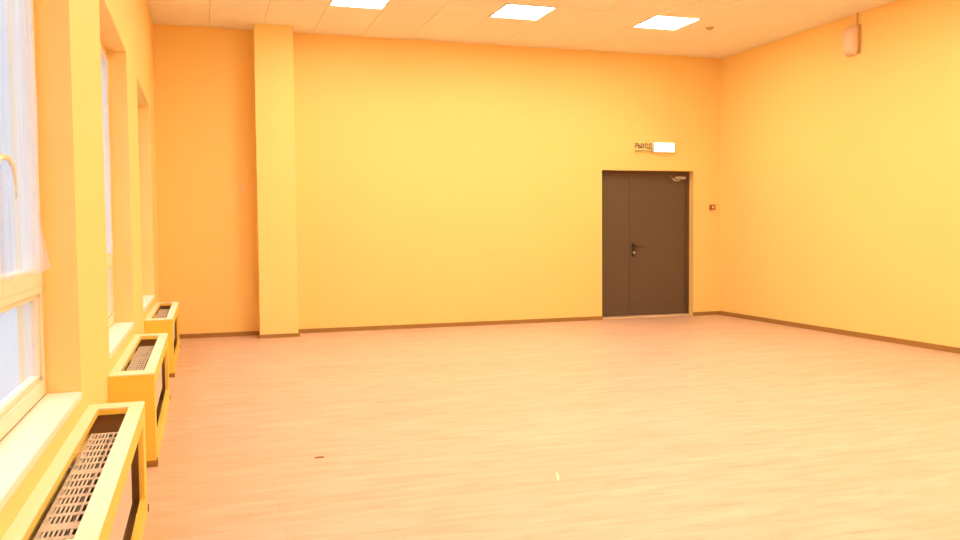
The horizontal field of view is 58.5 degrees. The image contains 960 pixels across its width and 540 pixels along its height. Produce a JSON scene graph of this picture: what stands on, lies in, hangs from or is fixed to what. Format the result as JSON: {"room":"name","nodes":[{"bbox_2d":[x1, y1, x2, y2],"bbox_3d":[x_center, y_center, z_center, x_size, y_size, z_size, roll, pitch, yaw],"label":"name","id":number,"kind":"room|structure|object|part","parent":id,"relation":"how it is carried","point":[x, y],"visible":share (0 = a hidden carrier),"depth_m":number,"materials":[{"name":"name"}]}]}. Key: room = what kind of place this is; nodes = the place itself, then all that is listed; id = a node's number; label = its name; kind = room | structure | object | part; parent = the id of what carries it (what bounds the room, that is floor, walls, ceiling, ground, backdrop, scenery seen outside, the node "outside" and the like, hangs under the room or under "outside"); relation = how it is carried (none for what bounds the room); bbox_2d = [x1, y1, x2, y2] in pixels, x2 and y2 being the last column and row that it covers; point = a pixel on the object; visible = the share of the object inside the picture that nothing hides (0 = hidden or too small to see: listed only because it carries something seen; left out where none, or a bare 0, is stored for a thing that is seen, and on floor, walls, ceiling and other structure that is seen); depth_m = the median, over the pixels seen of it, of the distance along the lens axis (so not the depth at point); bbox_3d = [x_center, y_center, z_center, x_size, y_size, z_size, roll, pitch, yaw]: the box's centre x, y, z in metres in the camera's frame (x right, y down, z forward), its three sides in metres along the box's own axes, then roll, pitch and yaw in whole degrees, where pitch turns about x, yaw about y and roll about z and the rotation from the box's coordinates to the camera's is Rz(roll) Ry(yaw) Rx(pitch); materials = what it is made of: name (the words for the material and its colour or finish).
{"room":"empty hall","nodes":[
{"label":"empty hall","id":0,"kind":"room"},
{"bbox_2d":[0,0,159,539],"bbox_3d":[-1.817,-0.775,3.570,0.230,3.800,14.200,-1,3,-18],"label":"wall","id":1,"kind":"structure","parent":0,"point":[68,34],"depth_m":3.90,"materials":[{"name":"yellow paint"}]},
{"bbox_2d":[0,0,81,511],"bbox_3d":[-1.543,-0.422,2.689,0.275,2.005,1.725,-1,3,-18],"label":"window","id":2,"kind":"structure","parent":1,"relation":"in","point":[21,448],"depth_m":3.41,"materials":[{"name":"beige plastic"}]},
{"bbox_2d":[0,153,16,198],"bbox_3d":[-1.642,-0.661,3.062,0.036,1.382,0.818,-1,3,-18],"label":"handle","id":3,"kind":"object","parent":2,"relation":"attached to","point":[3,156],"visible":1,"depth_m":2.92,"materials":[{"name":"beige plastic"}]},
{"bbox_3d":[-1.697,-0.665,3.079,0.055,1.499,0.812,-1,3,-18],"label":"sash","id":4,"kind":"part","parent":2,"relation":"part of","materials":[{"name":"beige plastic"}]},
{"bbox_3d":[-1.576,-0.436,2.678,0.070,1.975,1.725,-1,3,-18],"label":"frame","id":5,"kind":"part","parent":2,"relation":"part of","materials":[{"name":"beige plastic"}]},
{"bbox_3d":[-1.469,0.563,2.758,0.137,0.030,1.725,-1,3,-18],"label":"sill","id":6,"kind":"part","parent":2,"relation":"part of","materials":[{"name":"beige plastic"}]},
{"bbox_2d":[100,40,133,358],"bbox_3d":[-2.427,-0.547,5.424,0.275,2.005,1.720,-1,3,-18],"label":"window","id":7,"kind":"structure","parent":1,"relation":"in","point":[118,332],"depth_m":6.15,"materials":[{"name":"beige plastic"}]},
{"bbox_3d":[-2.581,-0.790,5.812,0.055,1.499,0.812,-1,3,-18],"label":"sash","id":8,"kind":"part","parent":7,"relation":"part of","materials":[{"name":"beige plastic"}]},
{"bbox_3d":[-2.460,-0.561,5.413,0.070,1.975,1.720,-1,3,-18],"label":"frame","id":9,"kind":"part","parent":7,"relation":"part of","materials":[{"name":"beige plastic"}]},
{"bbox_3d":[-2.353,0.438,5.493,0.137,0.030,1.720,-1,3,-18],"label":"sill","id":10,"kind":"part","parent":7,"relation":"part of","materials":[{"name":"beige plastic"}]},
{"bbox_2d":[143,295,154,312],"bbox_3d":[-3.291,-0.669,8.095,0.275,2.005,1.760,-1,3,-18],"label":"window","id":11,"kind":"structure","parent":1,"relation":"in","point":[147,299],"depth_m":8.28,"materials":[{"name":"beige plastic"}]},
{"bbox_2d":[252,23,297,334],"bbox_3d":[-2.467,-1.048,10.334,0.446,3.700,0.319,-1,3,-18],"label":"wall column","id":12,"kind":"structure","parent":0,"point":[273,74],"depth_m":10.18,"materials":[{"name":"yellow paint"}]},
{"bbox_2d":[153,24,720,333],"bbox_3d":[-0.197,-1.167,11.388,8.225,3.800,0.300,-1,3,-18],"label":"wall","id":13,"kind":"structure","parent":0,"point":[437,181],"depth_m":11.05,"materials":[{"name":"yellow paint"}]},
{"bbox_2d":[238,185,245,191],"bbox_3d":[-2.877,-0.986,10.365,0.084,0.084,0.013,-1,3,-18],"label":"cover plate","id":14,"kind":"object","parent":13,"relation":"attached to","point":[241,188],"visible":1,"depth_m":10.36,"materials":[{"name":"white plastic"}]},
{"bbox_2d":[179,311,718,338],"bbox_3d":[-0.094,0.718,11.173,7.645,0.052,0.335,-1,3,-18],"label":"baseboard","id":15,"kind":"structure","parent":13,"relation":"attached to","point":[431,325],"depth_m":11.02,"materials":[{"name":"brown wood"}]},
{"bbox_2d":[602,170,691,318],"bbox_3d":[2.353,-0.365,12.181,1.448,2.078,0.229,-1,3,-18],"label":"door","id":16,"kind":"structure","parent":13,"relation":"in","point":[645,214],"depth_m":12.23,"materials":[{"name":"brown metal"}]},
{"bbox_3d":[2.241,-0.284,12.165,0.161,0.190,0.068,-1,3,-18],"label":"handle","id":17,"kind":"part","parent":16,"relation":"part of","materials":[{"name":"black plastic"}]},
{"bbox_2d":[634,142,674,152],"bbox_3d":[2.447,-1.721,12.028,0.615,0.138,0.060,-1,3,-18],"label":"exit sign","id":18,"kind":"object","parent":13,"relation":"attached to","point":[658,147],"visible":1,"depth_m":12.02,"materials":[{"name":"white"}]},
{"bbox_3d":[2.283,-1.716,11.995,0.283,0.126,0.022,-1,3,-18],"label":"sign plate","id":19,"kind":"part","parent":18,"relation":"part of","materials":[{"name":"brown"}]},
{"bbox_2d":[652,142,674,152],"bbox_3d":[2.583,-1.724,12.075,0.327,0.138,0.055,-1,3,-18],"label":"lamp","id":20,"kind":"object","parent":18,"relation":"attached to","point":[658,147],"depth_m":12.04,"materials":[{"name":"white plastic"}]},
{"bbox_2d":[149,0,891,57],"bbox_3d":[1.924,-2.763,4.689,8.225,0.200,14.200,-1,3,-18],"label":"ceiling","id":21,"kind":"structure","parent":0,"point":[602,25],"depth_m":9.93,"materials":[{"name":"white paint"}]},
{"bbox_2d":[328,0,390,8],"bbox_3d":[-1.258,-2.851,9.050,0.599,0.013,0.599,-1,3,-18],"label":"recessed light","id":22,"kind":"object","parent":21,"relation":"in","point":[371,4],"visible":1,"depth_m":9.18,"materials":[{"name":"white plastic"}]},
{"bbox_2d":[489,3,557,19],"bbox_3d":[0.475,-2.893,9.609,0.599,0.013,0.599,-1,3,-18],"label":"recessed light","id":23,"kind":"object","parent":21,"relation":"in","point":[508,10],"visible":1,"depth_m":9.58,"materials":[{"name":"white plastic"}]},
{"bbox_2d":[631,14,701,29],"bbox_3d":[2.207,-2.934,10.167,0.599,0.013,0.599,-1,3,-18],"label":"recessed light","id":24,"kind":"object","parent":21,"relation":"in","point":[663,22],"visible":1,"depth_m":10.14,"materials":[{"name":"white plastic"}]},
{"bbox_2d":[142,315,959,539],"bbox_3d":[1.948,1.091,4.900,8.225,0.120,14.250,-1,3,-18],"label":"floor","id":25,"kind":"structure","parent":0,"point":[703,427],"depth_m":5.25,"materials":[{"name":"beige laminate"}]},
{"bbox_2d":[1,401,148,539],"bbox_3d":[-1.329,0.897,2.947,0.238,0.512,1.972,-1,3,-18],"label":"radiator cover","id":26,"kind":"object","parent":25,"relation":"on","point":[128,450],"depth_m":2.90,"materials":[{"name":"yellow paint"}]},
{"bbox_3d":[-1.348,0.841,2.812,0.012,0.296,1.360,-1,3,-18],"label":"plate","id":27,"kind":"part","parent":26,"relation":"part of","materials":[{"name":"beige metal"}]},
{"bbox_3d":[-1.322,0.918,2.866,0.200,0.464,1.439,-1,3,-18],"label":"radiator","id":28,"kind":"part","parent":26,"relation":"part of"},
{"bbox_3d":[-1.494,0.799,3.478,0.121,0.278,0.002,-1,3,-18],"label":"plate","id":29,"kind":"part","parent":26,"relation":"part of","materials":[{"name":"beige metal"}]},
{"bbox_3d":[-1.221,0.838,2.853,0.012,0.296,1.360,-1,3,-18],"label":"plate","id":30,"kind":"part","parent":26,"relation":"part of","materials":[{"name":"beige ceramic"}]},
{"bbox_3d":[-1.233,0.910,2.979,0.022,0.482,1.956,-1,3,-18],"label":"panel","id":31,"kind":"part","parent":26,"relation":"part of","materials":[{"name":"orange paint"}]},
{"bbox_2d":[108,333,170,467],"bbox_3d":[-2.173,0.777,5.556,0.238,0.512,1.952,-1,3,-18],"label":"radiator cover","id":32,"kind":"object","parent":25,"relation":"on","point":[134,385],"depth_m":4.87,"materials":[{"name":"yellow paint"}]},
{"bbox_3d":[-1.892,0.835,4.642,0.209,0.482,0.022,-1,3,-18],"label":"panel","id":33,"kind":"part","parent":32,"relation":"part of","materials":[{"name":"orange paint"}]},
{"bbox_3d":[-2.178,0.540,5.544,0.232,0.024,1.940,-1,3,-18],"label":"rail","id":34,"kind":"part","parent":32,"relation":"part of","materials":[{"name":"orange paint"}]},
{"bbox_2d":[126,346,153,370],"bbox_3d":[-2.127,0.573,5.425,0.146,0.010,1.360,-1,3,-18],"label":"grille","id":35,"kind":"object","parent":32,"relation":"attached to","point":[143,350],"depth_m":5.49,"materials":[{"name":"beige metal"}]},
{"bbox_3d":[-2.163,0.799,5.466,0.200,0.464,1.439,-1,3,-18],"label":"radiator","id":36,"kind":"part","parent":32,"relation":"part of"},
{"bbox_3d":[-2.062,0.719,5.453,0.012,0.296,1.360,-1,3,-18],"label":"plate","id":37,"kind":"part","parent":32,"relation":"part of","materials":[{"name":"beige ceramic"}]},
{"bbox_3d":[-2.076,0.790,5.588,0.022,0.482,1.936,-1,3,-18],"label":"panel","id":38,"kind":"part","parent":32,"relation":"part of","materials":[{"name":"orange paint"}]},
{"bbox_2d":[144,302,179,377],"bbox_3d":[-3.095,0.647,8.408,0.238,0.512,1.952,-1,3,-18],"label":"radiator cover","id":39,"kind":"object","parent":25,"relation":"on","point":[152,325],"depth_m":7.67,"materials":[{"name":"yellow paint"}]},
{"bbox_3d":[-2.814,0.704,7.494,0.209,0.482,0.022,-1,3,-18],"label":"panel","id":40,"kind":"part","parent":39,"relation":"part of","materials":[{"name":"orange paint"}]},
{"bbox_3d":[-3.100,0.409,8.396,0.232,0.024,1.940,-1,3,-18],"label":"rail","id":41,"kind":"part","parent":39,"relation":"part of","materials":[{"name":"orange paint"}]},
{"bbox_2d":[155,309,169,317],"bbox_3d":[-3.049,0.443,8.277,0.146,0.010,1.360,-1,3,-18],"label":"grille","id":42,"kind":"object","parent":39,"relation":"attached to","point":[162,313],"depth_m":8.47,"materials":[{"name":"beige metal"}]},
{"bbox_3d":[-3.085,0.668,8.317,0.200,0.464,1.439,-1,3,-18],"label":"radiator","id":43,"kind":"part","parent":39,"relation":"part of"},
{"bbox_3d":[-2.999,0.660,8.440,0.022,0.482,1.936,-1,3,-18],"label":"panel","id":44,"kind":"part","parent":39,"relation":"part of","materials":[{"name":"orange paint"}]},
{"bbox_2d":[719,0,959,347],"bbox_3d":[5.756,-0.949,5.854,0.300,3.800,13.900,-1,3,-18],"label":"wall","id":45,"kind":"structure","parent":0,"point":[840,173],"depth_m":9.90,"materials":[{"name":"yellow paint"}]},
{"bbox_2d":[147,0,894,57],"bbox_3d":[1.915,-2.661,4.691,7.645,0.004,13.600,-1,3,-18],"label":"trim","id":46,"kind":"structure","parent":45,"relation":"attached to","point":[147,0],"depth_m":10.76,"materials":[{"name":"beige paint"}]},
{"bbox_2d":[719,311,959,353],"bbox_3d":[5.577,0.918,6.031,0.016,0.057,13.584,-1,3,-18],"label":"baseboard","id":47,"kind":"structure","parent":45,"relation":"attached to","point":[762,319],"depth_m":9.95,"materials":[{"name":"brown wood"}]},
{"bbox_2d":[842,13,860,56],"bbox_3d":[4.221,-2.691,9.791,0.128,0.475,0.210,-1,3,-18],"label":"wall speaker","id":48,"kind":"object","parent":45,"relation":"attached to","point":[851,36],"visible":1,"depth_m":9.72,"materials":[{"name":"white plastic"}]},
{"bbox_3d":[4.271,-2.627,9.810,0.022,0.325,0.210,-1,3,-18],"label":"plate","id":49,"kind":"part","parent":48,"relation":"part of","materials":[{"name":"brown plastic"}]},
{"label":"outside","id":50,"kind":"structure","parent":0,"visible":0},
{"bbox_2d":[0,307,19,400],"bbox_3d":[-29.462,3.195,-8.555,59.500,0.100,100.000,-1,3,-18],"label":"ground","id":51,"kind":"structure","parent":50,"point":[9,357],"depth_m":17.60,"materials":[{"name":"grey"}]}
]}

